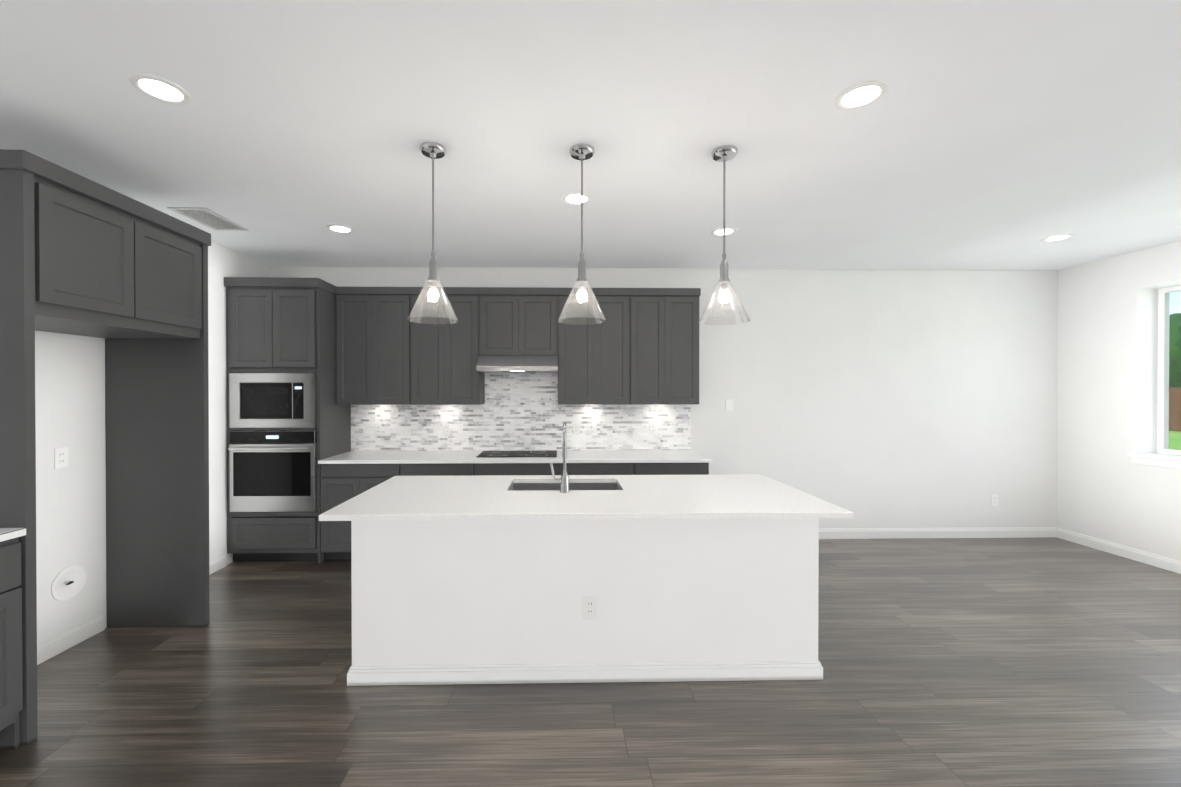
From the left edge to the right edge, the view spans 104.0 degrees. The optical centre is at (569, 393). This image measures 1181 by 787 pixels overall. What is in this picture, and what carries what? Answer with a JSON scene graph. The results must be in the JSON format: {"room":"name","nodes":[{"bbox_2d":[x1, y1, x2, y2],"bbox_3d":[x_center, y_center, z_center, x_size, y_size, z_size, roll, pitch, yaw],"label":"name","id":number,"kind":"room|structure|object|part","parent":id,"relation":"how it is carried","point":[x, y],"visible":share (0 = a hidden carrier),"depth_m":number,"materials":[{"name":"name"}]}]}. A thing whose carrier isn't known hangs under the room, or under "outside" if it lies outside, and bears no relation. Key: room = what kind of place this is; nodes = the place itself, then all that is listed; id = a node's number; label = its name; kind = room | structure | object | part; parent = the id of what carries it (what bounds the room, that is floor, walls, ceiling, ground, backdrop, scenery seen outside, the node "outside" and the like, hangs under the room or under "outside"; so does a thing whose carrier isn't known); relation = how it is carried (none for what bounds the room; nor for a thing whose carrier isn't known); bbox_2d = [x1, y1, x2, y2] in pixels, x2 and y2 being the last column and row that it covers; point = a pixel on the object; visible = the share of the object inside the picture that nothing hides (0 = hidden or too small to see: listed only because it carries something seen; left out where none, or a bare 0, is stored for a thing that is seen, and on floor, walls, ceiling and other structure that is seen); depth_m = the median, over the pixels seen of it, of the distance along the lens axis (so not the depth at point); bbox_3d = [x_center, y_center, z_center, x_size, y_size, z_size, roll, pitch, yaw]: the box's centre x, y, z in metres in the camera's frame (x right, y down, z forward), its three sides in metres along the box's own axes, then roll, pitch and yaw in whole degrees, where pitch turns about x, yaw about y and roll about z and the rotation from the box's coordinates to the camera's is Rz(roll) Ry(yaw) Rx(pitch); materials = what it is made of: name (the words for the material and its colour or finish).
{"room":"kitchen","nodes":[
{"label":"kitchen","id":0,"kind":"room"},
{"bbox_2d":[35,241,268,645],"bbox_3d":[-3.019,0.131,0.746,0.120,2.800,7.860,0,0,-1],"label":"wall","id":1,"kind":"structure","parent":0,"point":[70,415],"depth_m":2.84,"materials":[{"name":"paint"}]},
{"bbox_2d":[54,447,67,468],"bbox_3d":[-2.995,0.380,2.718,0.008,0.120,0.075,0,0,-1],"label":"outlet","id":2,"kind":"object","parent":1,"relation":"attached to","point":[60,457],"visible":1,"depth_m":2.71,"materials":[{"name":"white plastic"}]},
{"bbox_2d":[51,566,85,600],"bbox_3d":[-2.983,1.135,2.763,0.033,0.196,0.196,0,0,-1],"label":"outlet box","id":3,"kind":"object","parent":1,"relation":"attached to","point":[68,583],"visible":1,"depth_m":2.75,"materials":[{"name":"white plastic"}]},
{"bbox_2d":[37,554,225,664],"bbox_3d":[-2.945,1.482,0.436,0.015,0.102,7.222,0,0,-1],"label":"baseboard","id":4,"kind":"structure","parent":1,"relation":"attached to","point":[57,645],"depth_m":2.79,"materials":[{"name":"paint"}]},
{"bbox_2d":[228,373,339,424],"bbox_3d":[-2.618,0.033,4.272,0.740,0.423,0.445,0,0,-1],"label":"upper cabinet","id":5,"kind":"object","parent":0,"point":[253,398],"depth_m":4.06,"materials":[{"name":"metal"}]},
{"bbox_2d":[229,373,316,427],"bbox_3d":[-2.617,0.060,4.273,0.740,0.477,0.443,0,0,-1],"label":"microwave","id":6,"kind":"object","parent":5,"relation":"in","point":[256,400],"depth_m":4.06,"materials":[{"name":"silver metal"}]},
{"bbox_2d":[227,425,347,512],"bbox_3d":[-2.619,0.683,4.337,0.740,0.691,0.581,0,0,-1],"label":"base cabinet","id":7,"kind":"object","parent":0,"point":[270,470],"depth_m":4.05,"materials":[{"name":"metal"}]},
{"bbox_2d":[228,430,316,511],"bbox_3d":[-2.618,0.683,4.310,0.740,0.711,0.635,0,0,-1],"label":"wall oven","id":8,"kind":"object","parent":7,"relation":"in","point":[270,470],"depth_m":4.05,"materials":[{"name":"silver metal"}]},
{"bbox_2d":[0,537,1180,786],"bbox_3d":[1.178,1.561,0.840,8.516,0.060,8.100,0,0,-1],"label":"floor","id":9,"kind":"structure","parent":0,"point":[1048,661],"depth_m":2.27,"materials":[{"name":"brown wood"}]},
{"bbox_2d":[0,532,26,748],"bbox_3d":[-2.666,1.071,1.699,0.618,0.910,0.583,0,0,-1],"label":"base cabinet","id":10,"kind":"object","parent":9,"relation":"on","point":[11,687],"depth_m":1.96,"materials":[{"name":"paint"}]},
{"bbox_2d":[0,149,210,744],"bbox_3d":[-2.671,0.236,2.509,0.642,2.570,1.066,0,0,-1],"label":"enclosure","id":11,"kind":"object","parent":9,"relation":"on","point":[125,277],"visible":1,"depth_m":2.69,"materials":[{"name":"paint"}]},
{"bbox_2d":[316,465,407,563],"bbox_3d":[-1.834,1.064,4.396,0.767,0.894,0.614,0,0,-1],"label":"base cabinet","id":12,"kind":"object","parent":9,"relation":"on","point":[335,484],"depth_m":4.09,"materials":[{"name":"paint"}]},
{"bbox_2d":[316,449,711,464],"bbox_3d":[-0.475,0.601,4.405,3.482,0.030,0.647,0,0,-1],"label":"countertop","id":13,"kind":"structure","parent":12,"relation":"on","point":[354,456],"depth_m":4.17,"materials":[{"name":"white stone"}]},
{"bbox_2d":[476,449,555,456],"bbox_3d":[-0.495,0.582,4.456,0.740,0.006,0.430,0,0,-1],"label":"cooktop","id":14,"kind":"object","parent":13,"relation":"in","point":[483,452],"depth_m":4.45,"materials":[{"name":"black glass"}]},
{"bbox_2d":[408,465,475,475],"bbox_3d":[-1.220,1.064,4.409,0.712,0.894,0.614,0,0,-1],"label":"base cabinet","id":15,"kind":"object","parent":9,"relation":"on","point":[413,470],"depth_m":4.10,"materials":[{"name":"paint"}]},
{"bbox_2d":[476,465,567,475],"bbox_3d":[-0.489,1.064,4.424,0.876,0.894,0.614,0,0,-1],"label":"base cabinet","id":16,"kind":"object","parent":9,"relation":"on","point":[480,469],"depth_m":4.12,"materials":[{"name":"paint"}]},
{"bbox_2d":[347,518,822,685],"bbox_3d":[0.084,1.077,2.906,2.509,0.884,0.966,0,0,-1],"label":"kitchen island","id":17,"kind":"object","parent":9,"relation":"on","point":[564,577],"depth_m":2.44,"materials":[{"name":"paint"}]},
{"bbox_2d":[319,474,852,521],"bbox_3d":[0.088,0.619,2.869,2.708,0.030,1.068,0,0,-1],"label":"island countertop","id":18,"kind":"structure","parent":17,"relation":"on","point":[483,498],"depth_m":2.59,"materials":[{"name":"white stone"}]},
{"bbox_2d":[551,422,570,493],"bbox_3d":[-0.062,0.392,2.899,0.119,0.425,0.212,0,0,-1],"label":"faucet","id":19,"kind":"object","parent":18,"relation":"on","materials":[{"name":"silver metal"}]},
{"bbox_2d":[511,482,618,489],"bbox_3d":[-0.032,0.743,3.074,0.754,0.244,0.409,0,0,-1],"label":"sink","id":20,"kind":"object","parent":18,"relation":"in","point":[518,485],"depth_m":3.26,"materials":[{"name":"grey metal"}]},
{"bbox_2d":[583,596,596,619],"bbox_3d":[0.107,1.132,2.437,0.078,0.125,0.008,0,0,-1],"label":"outlet","id":21,"kind":"object","parent":17,"relation":"attached to","point":[589,602],"depth_m":2.44,"materials":[{"name":"white plastic"}]},
{"bbox_2d":[568,465,643,474],"bbox_3d":[0.263,1.064,4.439,0.754,0.894,0.614,0,0,-1],"label":"base cabinet","id":22,"kind":"object","parent":9,"relation":"on","point":[572,469],"depth_m":4.13,"materials":[{"name":"paint"}]},
{"bbox_2d":[644,465,708,474],"bbox_3d":[0.882,1.064,4.452,0.737,0.894,0.614,0,0,-1],"label":"base cabinet","id":23,"kind":"object","parent":9,"relation":"on","point":[648,469],"depth_m":4.14,"materials":[{"name":"paint"}]},
{"bbox_2d":[0,0,1180,269],"bbox_3d":[1.178,-1.299,0.824,8.516,0.060,8.100,0,0,-1],"label":"ceiling","id":24,"kind":"structure","parent":0,"point":[994,134],"depth_m":2.20,"materials":[{"name":"paint"}]},
{"bbox_2d":[129,74,190,104],"bbox_3d":[-1.713,-1.271,1.935,0.196,0.007,0.196,0,0,-1],"label":"recessed light","id":25,"kind":"object","parent":24,"relation":"in","point":[160,89],"visible":1,"depth_m":1.93,"materials":[{"name":"paint"}]},
{"bbox_2d":[167,207,248,230],"bbox_3d":[-2.643,-1.278,3.396,0.260,0.009,0.440,0,0,-1],"label":"ceiling vent","id":26,"kind":"object","parent":24,"relation":"in","point":[206,217],"visible":1,"depth_m":3.36,"materials":[{"name":"metal"}]},
{"bbox_2d":[326,224,353,232],"bbox_3d":[-1.787,-1.281,3.594,0.196,0.007,0.196,0,0,-1],"label":"recessed light","id":27,"kind":"object","parent":24,"relation":"in","point":[338,228],"visible":1,"depth_m":3.58,"materials":[{"name":"paint"}]},
{"bbox_2d":[407,142,458,323],"bbox_3d":[-0.713,-0.828,2.408,0.262,0.897,0.262,0,0,-1],"label":"pendant light","id":28,"kind":"object","parent":24,"relation":"hanging from","point":[432,150],"visible":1,"depth_m":2.39,"materials":[{"name":"clear glass"}]},
{"bbox_3d":[-0.713,-0.485,2.410,0.262,0.210,0.262,0,0,-1],"label":"lamp shade","id":29,"kind":"part","parent":28,"relation":"part of","materials":[{"name":"clear glass"}]},
{"bbox_3d":[-0.713,-0.535,2.410,0.056,0.101,0.056,0,0,-1],"label":"bulb","id":30,"kind":"part","parent":28,"relation":"part of","materials":[{"name":"white glass"}]},
{"bbox_2d":[562,192,590,204],"bbox_3d":[0.045,-1.277,3.031,0.196,0.007,0.196,0,0,-1],"label":"recessed light","id":31,"kind":"object","parent":24,"relation":"in","point":[573,198],"visible":0.94,"depth_m":3.02,"materials":[{"name":"paint"}]},
{"bbox_2d":[557,143,606,324],"bbox_3d":[0.064,-0.829,2.424,0.262,0.897,0.262,0,0,-1],"label":"pendant light","id":32,"kind":"object","parent":24,"relation":"hanging from","point":[582,152],"visible":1,"depth_m":2.41,"materials":[{"name":"clear glass"}]},
{"bbox_3d":[0.064,-0.485,2.426,0.262,0.210,0.262,0,0,-1],"label":"lamp shade","id":33,"kind":"part","parent":32,"relation":"part of","materials":[{"name":"clear glass"}]},
{"bbox_3d":[0.064,-0.535,2.426,0.056,0.101,0.056,0,0,-1],"label":"bulb","id":34,"kind":"part","parent":32,"relation":"part of","materials":[{"name":"white glass"}]},
{"bbox_2d":[711,227,736,235],"bbox_3d":[1.222,-1.281,3.655,0.196,0.007,0.196,0,0,-1],"label":"recessed light","id":35,"kind":"object","parent":24,"relation":"in","point":[719,231],"visible":0.85,"depth_m":3.65,"materials":[{"name":"paint"}]},
{"bbox_2d":[699,145,750,324],"bbox_3d":[0.817,-0.829,2.439,0.262,0.897,0.262,0,0,-1],"label":"pendant light","id":36,"kind":"object","parent":24,"relation":"hanging from","point":[724,153],"visible":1,"depth_m":2.42,"materials":[{"name":"clear glass"}]},
{"bbox_3d":[0.817,-0.536,2.441,0.056,0.101,0.056,0,0,-1],"label":"bulb","id":37,"kind":"part","parent":36,"relation":"part of","materials":[{"name":"white glass"}]},
{"bbox_3d":[0.817,-0.485,2.441,0.262,0.210,0.262,0,0,-1],"label":"lamp shade","id":38,"kind":"part","parent":36,"relation":"part of","materials":[{"name":"clear glass"}]},
{"bbox_2d":[834,80,888,110],"bbox_3d":[1.247,-1.272,1.976,0.196,0.007,0.196,0,0,-1],"label":"recessed light","id":39,"kind":"object","parent":24,"relation":"in","point":[861,95],"visible":1,"depth_m":1.97,"materials":[{"name":"paint"}]},
{"bbox_2d":[1040,234,1074,241],"bbox_3d":[4.020,-1.282,3.803,0.196,0.007,0.196,0,0,-1],"label":"recessed light","id":40,"kind":"object","parent":24,"relation":"in","point":[1057,237],"visible":0.96,"depth_m":3.79,"materials":[{"name":"paint"}]},
{"bbox_2d":[269,266,1057,528],"bbox_3d":[1.096,0.108,4.821,8.516,2.800,0.120,0,0,-1],"label":"wall","id":41,"kind":"structure","parent":0,"point":[891,398],"depth_m":4.80,"materials":[{"name":"paint"}]},
{"bbox_2d":[332,285,379,404],"bbox_3d":[-2.016,-0.452,4.529,0.409,1.115,0.324,0,0,-1],"label":"upper cabinet","id":42,"kind":"object","parent":41,"relation":"attached to","point":[336,396],"depth_m":4.37,"materials":[{"name":"paint"}]},
{"bbox_2d":[380,287,419,404],"bbox_3d":[-1.689,-0.452,4.536,0.473,1.115,0.324,0,0,-1],"label":"upper cabinet","id":43,"kind":"object","parent":41,"relation":"attached to","point":[399,337],"depth_m":4.38,"materials":[{"name":"paint"}]},
{"bbox_2d":[420,287,451,404],"bbox_3d":[-1.358,-0.452,4.542,0.446,1.115,0.324,0,0,-1],"label":"upper cabinet","id":44,"kind":"object","parent":41,"relation":"attached to","point":[435,339],"depth_m":4.39,"materials":[{"name":"paint"}]},
{"bbox_2d":[452,287,491,404],"bbox_3d":[-1.025,-0.453,4.549,0.446,1.115,0.324,0,0,-1],"label":"upper cabinet","id":45,"kind":"object","parent":41,"relation":"attached to","point":[471,363],"depth_m":4.39,"materials":[{"name":"paint"}]},
{"bbox_2d":[488,287,527,360],"bbox_3d":[-0.651,-0.686,4.556,0.432,0.648,0.324,0,0,-1],"label":"upper cabinet","id":46,"kind":"object","parent":41,"relation":"attached to","point":[505,304],"depth_m":4.40,"materials":[{"name":"paint"}]},
{"bbox_2d":[524,287,559,360],"bbox_3d":[-0.333,-0.686,4.562,0.431,0.648,0.324,0,0,-1],"label":"upper cabinet","id":47,"kind":"object","parent":41,"relation":"attached to","point":[541,305],"depth_m":4.41,"materials":[{"name":"paint"}]},
{"bbox_2d":[548,288,599,404],"bbox_3d":[0.051,-0.453,4.571,0.467,1.115,0.324,0,0,-1],"label":"upper cabinet","id":48,"kind":"object","parent":41,"relation":"attached to","point":[573,376],"depth_m":4.42,"materials":[{"name":"paint"}]},
{"bbox_2d":[476,356,557,372],"bbox_3d":[-0.490,-0.284,4.487,0.746,0.152,0.472,0,0,-1],"label":"range hood","id":49,"kind":"object","parent":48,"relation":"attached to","point":[484,364],"depth_m":4.29,"materials":[{"name":"silver metal"}]},
{"bbox_2d":[600,288,639,404],"bbox_3d":[0.405,-0.453,4.579,0.466,1.115,0.324,0,0,-1],"label":"upper cabinet","id":50,"kind":"object","parent":41,"relation":"attached to","point":[620,335],"depth_m":4.42,"materials":[{"name":"paint"}]},
{"bbox_2d":[640,288,671,404],"bbox_3d":[0.737,-0.453,4.585,0.458,1.115,0.324,0,0,-1],"label":"upper cabinet","id":51,"kind":"object","parent":41,"relation":"attached to","point":[655,303],"depth_m":4.43,"materials":[{"name":"paint"}]},
{"bbox_2d":[672,288,699,404],"bbox_3d":[1.051,-0.453,4.592,0.393,1.115,0.324,0,0,-1],"label":"upper cabinet","id":52,"kind":"object","parent":41,"relation":"attached to","point":[685,301],"depth_m":4.44,"materials":[{"name":"paint"}]},
{"bbox_2d":[725,400,732,410],"bbox_3d":[1.647,0.124,4.768,0.075,0.120,0.008,0,0,-1],"label":"light switch","id":53,"kind":"object","parent":41,"relation":"attached to","point":[728,405],"visible":1,"depth_m":4.77,"materials":[{"name":"white plastic"}]},
{"bbox_2d":[819,527,1056,538],"bbox_3d":[3.189,1.458,4.804,3.860,0.102,0.015,0,0,-1],"label":"baseboard","id":54,"kind":"structure","parent":41,"relation":"attached to","point":[890,533],"depth_m":4.81,"materials":[{"name":"paint"}]},
{"bbox_2d":[991,495,997,505],"bbox_3d":[4.449,1.119,4.831,0.075,0.120,0.008,0,0,-1],"label":"outlet","id":55,"kind":"object","parent":41,"relation":"attached to","point":[994,500],"visible":1,"depth_m":4.83,"materials":[{"name":"white plastic"}]},
{"bbox_2d":[1057,241,1180,560],"bbox_3d":[5.317,0.131,0.917,0.236,2.800,7.860,0,0,-1],"label":"wall","id":56,"kind":"structure","parent":0,"point":[1107,377],"depth_m":4.34,"materials":[{"name":"paint"}]},
{"bbox_2d":[1057,528,1180,573],"bbox_3d":[5.192,1.480,0.914,0.015,0.102,7.845,0,0,-1],"label":"baseboard","id":57,"kind":"structure","parent":56,"relation":"attached to","point":[1166,563],"depth_m":4.27,"materials":[{"name":"paint"}]},
{"bbox_2d":[1127,285,1180,468],"bbox_3d":[5.251,-0.152,3.275,0.270,1.579,1.890,0,0,-1],"label":"window","id":58,"kind":"structure","parent":56,"relation":"in","point":[1163,386],"depth_m":4.13,"materials":[{"name":"plastic"}]},
{"label":"outside","id":59,"kind":"structure","parent":0,"visible":0},
{"bbox_2d":[1169,431,1180,449],"bbox_3d":[42.380,1.719,20.761,74.520,0.100,120.000,0,0,-1],"label":"ground","id":60,"kind":"structure","parent":59,"point":[1176,436],"depth_m":16.61,"materials":[{"name":"green plant"}]},
{"bbox_2d":[1169,387,1180,431],"bbox_3d":[26.570,0.670,25.432,0.060,1.945,70.000,0,0,-1],"label":"fence","id":61,"kind":"object","parent":60,"relation":"on","point":[1175,422],"depth_m":20.29,"materials":[{"name":"brown wood"}]},
{"bbox_2d":[1169,313,1180,387],"bbox_3d":[34.460,-1.820,24.649,11.899,8.763,64.788,0,0,-1],"label":"trees","id":62,"kind":"object","parent":60,"relation":"on","point":[1174,345],"depth_m":25.68,"materials":[{"name":"green plant"}]}
]}

